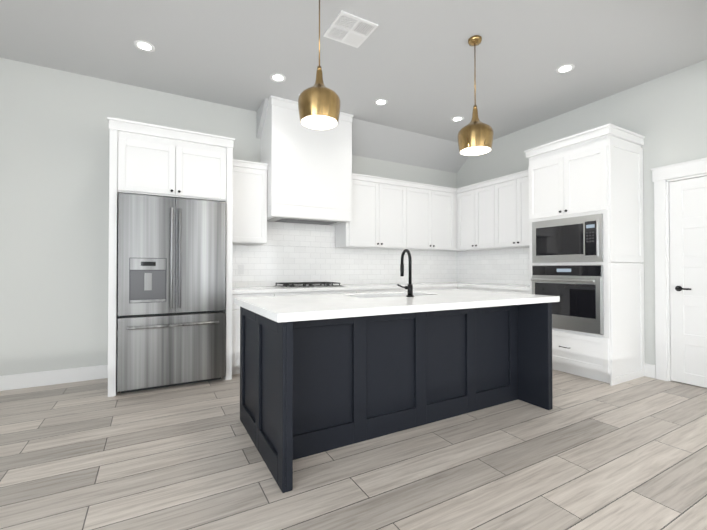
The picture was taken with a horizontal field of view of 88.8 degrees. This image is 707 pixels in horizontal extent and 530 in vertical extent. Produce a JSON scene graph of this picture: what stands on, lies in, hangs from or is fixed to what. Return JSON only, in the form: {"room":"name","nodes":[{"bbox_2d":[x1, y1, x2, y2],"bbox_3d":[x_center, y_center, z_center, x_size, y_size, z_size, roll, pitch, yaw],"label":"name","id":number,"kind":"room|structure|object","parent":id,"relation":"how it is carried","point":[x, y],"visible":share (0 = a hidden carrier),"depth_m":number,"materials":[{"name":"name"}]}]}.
{"room":"kitchen","nodes":[
{"label":"kitchen","id":0,"kind":"room"},
{"bbox_2d":[0,58,456,375],"bbox_3d":[-1.734,-0.440,4.387,8.300,3.270,0.150,0,-1,-29],"label":"wall","id":1,"kind":"structure","parent":0,"point":[54,196],"depth_m":3.64,"materials":[{"name":"grey paint"}]},
{"bbox_2d":[0,365,107,390],"bbox_3d":[-3.863,1.111,3.091,3.035,0.140,0.015,0,-1,-29],"label":"baseboard","id":2,"kind":"structure","parent":1,"relation":"attached to","point":[29,380],"depth_m":3.57,"materials":[{"name":"white wood"}]},
{"bbox_2d":[232,159,267,244],"bbox_3d":[-1.304,-0.731,4.327,0.466,0.950,0.374,0,-1,-29],"label":"upper cabinet","id":3,"kind":"object","parent":1,"relation":"attached to","point":[249,202],"visible":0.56,"depth_m":4.21,"materials":[{"name":"white wood"}]},
{"bbox_2d":[260,95,353,225],"bbox_3d":[-0.601,-1.251,4.642,1.092,1.401,0.518,0,-1,-29],"label":"range hood","id":4,"kind":"object","parent":1,"relation":"attached to","point":[309,176],"visible":0.77,"depth_m":4.39,"materials":[{"name":"white wood"}]},
{"bbox_2d":[232,221,456,286],"bbox_3d":[0.097,-0.136,5.310,3.876,0.837,0.008,0,-1,-29],"label":"backsplash","id":5,"kind":"structure","parent":1,"relation":"attached to","point":[287,257],"depth_m":5.00,"materials":[{"name":"tile"}]},
{"bbox_2d":[238,265,243,273],"bbox_3d":[-1.394,0.056,4.470,0.072,0.116,0.004,0,-1,-29],"label":"electrical outlet","id":6,"kind":"object","parent":5,"relation":"attached to","point":[240,269],"depth_m":4.47,"materials":[{"name":"white plastic"}]},
{"bbox_2d":[335,173,410,248],"bbox_3d":[0.284,-0.731,5.226,1.055,0.970,0.348,0,-1,-29],"label":"upper cabinet","id":7,"kind":"object","parent":1,"relation":"attached to","point":[388,213],"depth_m":5.07,"materials":[{"name":"white wood"}]},
{"bbox_2d":[411,182,454,250],"bbox_3d":[1.082,-0.727,5.670,1.012,0.970,0.348,0,-1,-29],"label":"upper cabinet","id":8,"kind":"object","parent":1,"relation":"attached to","point":[432,206],"depth_m":5.55,"materials":[{"name":"white wood"}]},
{"bbox_2d":[451,189,468,250],"bbox_3d":[1.677,-0.723,6.001,0.467,0.970,0.348,0,-1,-29],"label":"upper cabinet","id":9,"kind":"object","parent":1,"relation":"attached to","point":[455,249],"depth_m":5.81,"materials":[{"name":"white wood"}]},
{"bbox_2d":[0,369,706,529],"bbox_3d":[0.247,1.218,0.809,8.300,0.120,8.300,0,-1,-29],"label":"floor","id":10,"kind":"structure","parent":0,"point":[584,453],"depth_m":2.10,"materials":[{"name":"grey wood"}]},
{"bbox_2d":[107,117,234,396],"bbox_3d":[-1.893,-0.066,3.792,1.108,2.510,0.724,0,-1,-29],"label":"surround","id":11,"kind":"object","parent":10,"relation":"on","point":[153,160],"visible":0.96,"depth_m":3.46,"materials":[{"name":"white wood"}]},
{"bbox_2d":[117,193,225,392],"bbox_3d":[-1.864,0.273,3.736,0.920,1.830,0.778,0,-1,-29],"label":"fridge","id":12,"kind":"object","parent":10,"relation":"on","point":[171,283],"visible":1,"depth_m":3.42,"materials":[{"name":"stainless steel"},{"name":"dark grey metal"}]},
{"bbox_2d":[232,293,279,374],"bbox_3d":[-1.217,0.754,4.221,0.530,0.880,0.618,0,-1,-29],"label":"base cabinet","id":13,"kind":"object","parent":10,"relation":"on","point":[235,339],"depth_m":3.86,"materials":[{"name":"white wood"}]},
{"bbox_2d":[232,282,469,293],"bbox_3d":[0.259,0.301,5.024,3.886,0.040,0.638,0,-1,-29],"label":"countertop","id":14,"kind":"structure","parent":13,"relation":"on","point":[248,290],"depth_m":4.49,"materials":[{"name":"white stone"}]},
{"bbox_2d":[274,282,343,287],"bbox_3d":[-0.567,0.249,4.566,0.760,0.052,0.490,0,-1,-29],"label":"cooktop","id":15,"kind":"object","parent":14,"relation":"in","point":[304,285],"visible":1,"depth_m":4.43,"materials":[{"name":"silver metal"}]},
{"bbox_2d":[280,290,363,295],"bbox_3d":[-0.577,0.757,4.577,1.184,0.880,0.618,0,-1,-29],"label":"base cabinet","id":16,"kind":"object","parent":10,"relation":"on","point":[343,291],"depth_m":4.33,"materials":[{"name":"white wood"}]},
{"bbox_2d":[364,288,406,292],"bbox_3d":[0.297,0.763,5.063,1.064,0.880,0.618,0,-1,-29],"label":"base cabinet","id":17,"kind":"object","parent":10,"relation":"on","point":[403,289],"depth_m":4.79,"materials":[{"name":"white"}]},
{"bbox_2d":[240,301,553,492],"bbox_3d":[0.374,0.739,2.870,2.280,0.879,1.070,0,-1,-29],"label":"kitchen island","id":18,"kind":"object","parent":10,"relation":"on","point":[322,373],"depth_m":2.52,"materials":[{"name":"black wood"}]},
{"bbox_2d":[234,289,559,324],"bbox_3d":[0.381,0.276,2.861,2.360,0.045,1.120,0,-1,-29],"label":"island countertop","id":19,"kind":"structure","parent":18,"relation":"on","point":[326,307],"depth_m":2.45,"materials":[{"name":"white stone"}]},
{"bbox_2d":[397,249,413,296],"bbox_3d":[0.386,0.061,2.930,0.188,0.387,0.211,0,-1,-29],"label":"faucet","id":20,"kind":"object","parent":19,"relation":"on","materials":[{"name":"black metal"}]},
{"bbox_2d":[413,287,455,290],"bbox_3d":[1.054,0.767,5.449,0.882,0.880,0.680,0,-1,-29],"label":"base cabinet","id":21,"kind":"object","parent":10,"relation":"on","point":[434,288],"depth_m":5.21,"materials":[{"name":"white"}]},
{"bbox_2d":[456,287,491,291],"bbox_3d":[1.956,0.765,5.265,0.680,0.880,0.682,0,-1,-29],"label":"base cabinet","id":22,"kind":"object","parent":10,"relation":"on","point":[461,288],"depth_m":5.13,"materials":[{"name":"white"}]},
{"bbox_2d":[492,289,529,293],"bbox_3d":[2.257,0.760,4.789,0.618,0.880,0.692,0,-1,-29],"label":"base cabinet","id":23,"kind":"object","parent":10,"relation":"on","point":[493,290],"depth_m":4.61,"materials":[{"name":"white"}]},
{"bbox_2d":[458,283,529,290],"bbox_3d":[2.125,0.300,5.011,0.637,0.040,1.200,0,-1,-29],"label":"countertop","id":24,"kind":"structure","parent":23,"relation":"on","point":[473,285],"depth_m":4.92,"materials":[{"name":"white stone"}]},
{"bbox_2d":[524,124,644,385],"bbox_3d":[2.561,-0.093,4.077,0.787,2.570,0.934,0,-1,-29],"label":"tall cabinet","id":25,"kind":"object","parent":10,"relation":"on","point":[586,222],"visible":0.98,"depth_m":3.77,"materials":[{"name":"white painted wood"}]},
{"bbox_2d":[531,265,603,334],"bbox_3d":[2.264,0.350,3.908,0.108,0.700,0.758,0,-1,-29],"label":"wall oven","id":26,"kind":"object","parent":25,"relation":"in","point":[580,288],"depth_m":3.81,"materials":[{"name":"silver metal"}]},
{"bbox_2d":[532,214,602,262],"bbox_3d":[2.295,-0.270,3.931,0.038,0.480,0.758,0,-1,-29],"label":"microwave","id":27,"kind":"object","parent":25,"relation":"in","point":[577,238],"depth_m":3.88,"materials":[{"name":"silver metal"}]},
{"bbox_2d":[0,0,706,141],"bbox_3d":[0.247,-2.052,0.843,8.300,0.120,8.300,0,-1,-29],"label":"ceiling","id":28,"kind":"structure","parent":0,"point":[411,62],"depth_m":3.31,"materials":[{"name":"grey paint"}]},
{"bbox_2d":[134,40,154,51],"bbox_3d":[-1.877,-1.964,3.242,0.168,0.006,0.168,0,-1,-29],"label":"recessed light","id":29,"kind":"object","parent":28,"relation":"in","point":[145,46],"visible":1,"depth_m":3.24,"materials":[{"name":"white"}]},
{"bbox_2d":[270,73,285,81],"bbox_3d":[-0.791,-1.958,3.778,0.168,0.006,0.168,0,-1,-29],"label":"recessed light","id":30,"kind":"object","parent":28,"relation":"in","point":[276,77],"visible":1,"depth_m":3.77,"materials":[{"name":"white"}]},
{"bbox_2d":[298,0,339,129],"bbox_3d":[-0.239,-1.484,2.535,0.296,0.979,0.296,0,-1,-29],"label":"pendant light","id":31,"kind":"object","parent":28,"relation":"hanging from","point":[318,104],"visible":1,"depth_m":2.44,"materials":[{"name":"gold metal"}]},
{"bbox_2d":[323,10,377,47],"bbox_3d":[-0.028,-1.963,3.023,0.340,0.012,0.340,0,-1,-29],"label":"ceiling vent","id":32,"kind":"object","parent":28,"relation":"in","point":[349,29],"visible":0.98,"depth_m":3.00,"materials":[{"name":"white painted metal"}]},
{"bbox_2d":[374,99,387,105],"bbox_3d":[0.330,-1.953,4.333,0.168,0.006,0.168,0,-1,-29],"label":"recessed light","id":33,"kind":"object","parent":28,"relation":"in","point":[380,102],"visible":1,"depth_m":4.33,"materials":[{"name":"white"}]},
{"bbox_2d":[451,116,463,121],"bbox_3d":[1.388,-1.948,4.818,0.168,0.006,0.168,0,-1,-29],"label":"recessed light","id":34,"kind":"object","parent":28,"relation":"in","point":[457,119],"visible":1,"depth_m":4.82,"materials":[{"name":"white"}]},
{"bbox_2d":[458,35,492,155],"bbox_3d":[1.059,-1.478,3.143,0.296,0.979,0.296,0,-1,-29],"label":"pendant light","id":35,"kind":"object","parent":28,"relation":"hanging from","point":[475,136],"visible":1,"depth_m":3.07,"materials":[{"name":"gold metal"}]},
{"bbox_2d":[556,64,574,73],"bbox_3d":[2.117,-1.960,3.611,0.168,0.006,0.168,0,-1,-29],"label":"recessed light","id":36,"kind":"object","parent":28,"relation":"in","point":[566,68],"visible":1,"depth_m":3.60,"materials":[{"name":"white"}]},
{"bbox_2d":[256,98,468,172],"bbox_3d":[0.384,-1.776,5.253,3.470,0.340,0.420,0,-1,-29],"label":"ceiling","id":37,"kind":"structure","parent":0,"point":[380,142],"depth_m":5.42,"materials":[{"name":"grey paint"}]},
{"bbox_2d":[457,59,706,364],"bbox_3d":[3.808,-0.457,2.808,0.150,3.270,8.000,0,-1,-29],"label":"wall","id":38,"kind":"structure","parent":0,"point":[665,116],"depth_m":3.85,"materials":[{"name":"grey paint"}]},
{"bbox_2d":[457,182,488,249],"bbox_3d":[2.001,-0.728,5.541,0.348,0.970,0.807,0,-1,-29],"label":"upper cabinet","id":39,"kind":"object","parent":38,"relation":"attached to","point":[472,201],"depth_m":5.50,"materials":[{"name":"white wood"}]},
{"bbox_2d":[457,247,529,284],"bbox_3d":[2.245,0.021,5.446,0.008,0.527,1.838,0,-1,-29],"label":"backsplash","id":40,"kind":"structure","parent":38,"relation":"attached to","point":[504,266],"depth_m":5.55,"materials":[{"name":"tile"}]},
{"bbox_2d":[489,170,529,249],"bbox_3d":[2.341,-0.734,4.931,0.348,0.970,0.831,0,-1,-29],"label":"upper cabinet","id":41,"kind":"object","parent":38,"relation":"attached to","point":[493,213],"depth_m":4.95,"materials":[{"name":"white wood"}]},
{"bbox_2d":[644,363,655,378],"bbox_3d":[4.395,1.095,1.566,0.015,0.140,5.287,0,-1,-29],"label":"baseboard","id":42,"kind":"structure","parent":38,"relation":"attached to","point":[650,370],"depth_m":3.81,"materials":[{"name":"white wood"}]},
{"bbox_2d":[651,158,706,380],"bbox_3d":[3.484,0.082,3.354,0.180,2.205,1.110,0,-1,-29],"label":"door frame","id":43,"kind":"structure","parent":38,"relation":"attached to","point":[662,175],"depth_m":3.71,"materials":[{"name":"white wood"}]},
{"bbox_2d":[669,176,706,387],"bbox_3d":[3.438,0.161,3.328,0.109,2.030,0.838,0,-1,-29],"label":"door","id":44,"kind":"structure","parent":38,"relation":"in","point":[688,252],"depth_m":3.58,"materials":[{"name":"white wood"}]}
]}

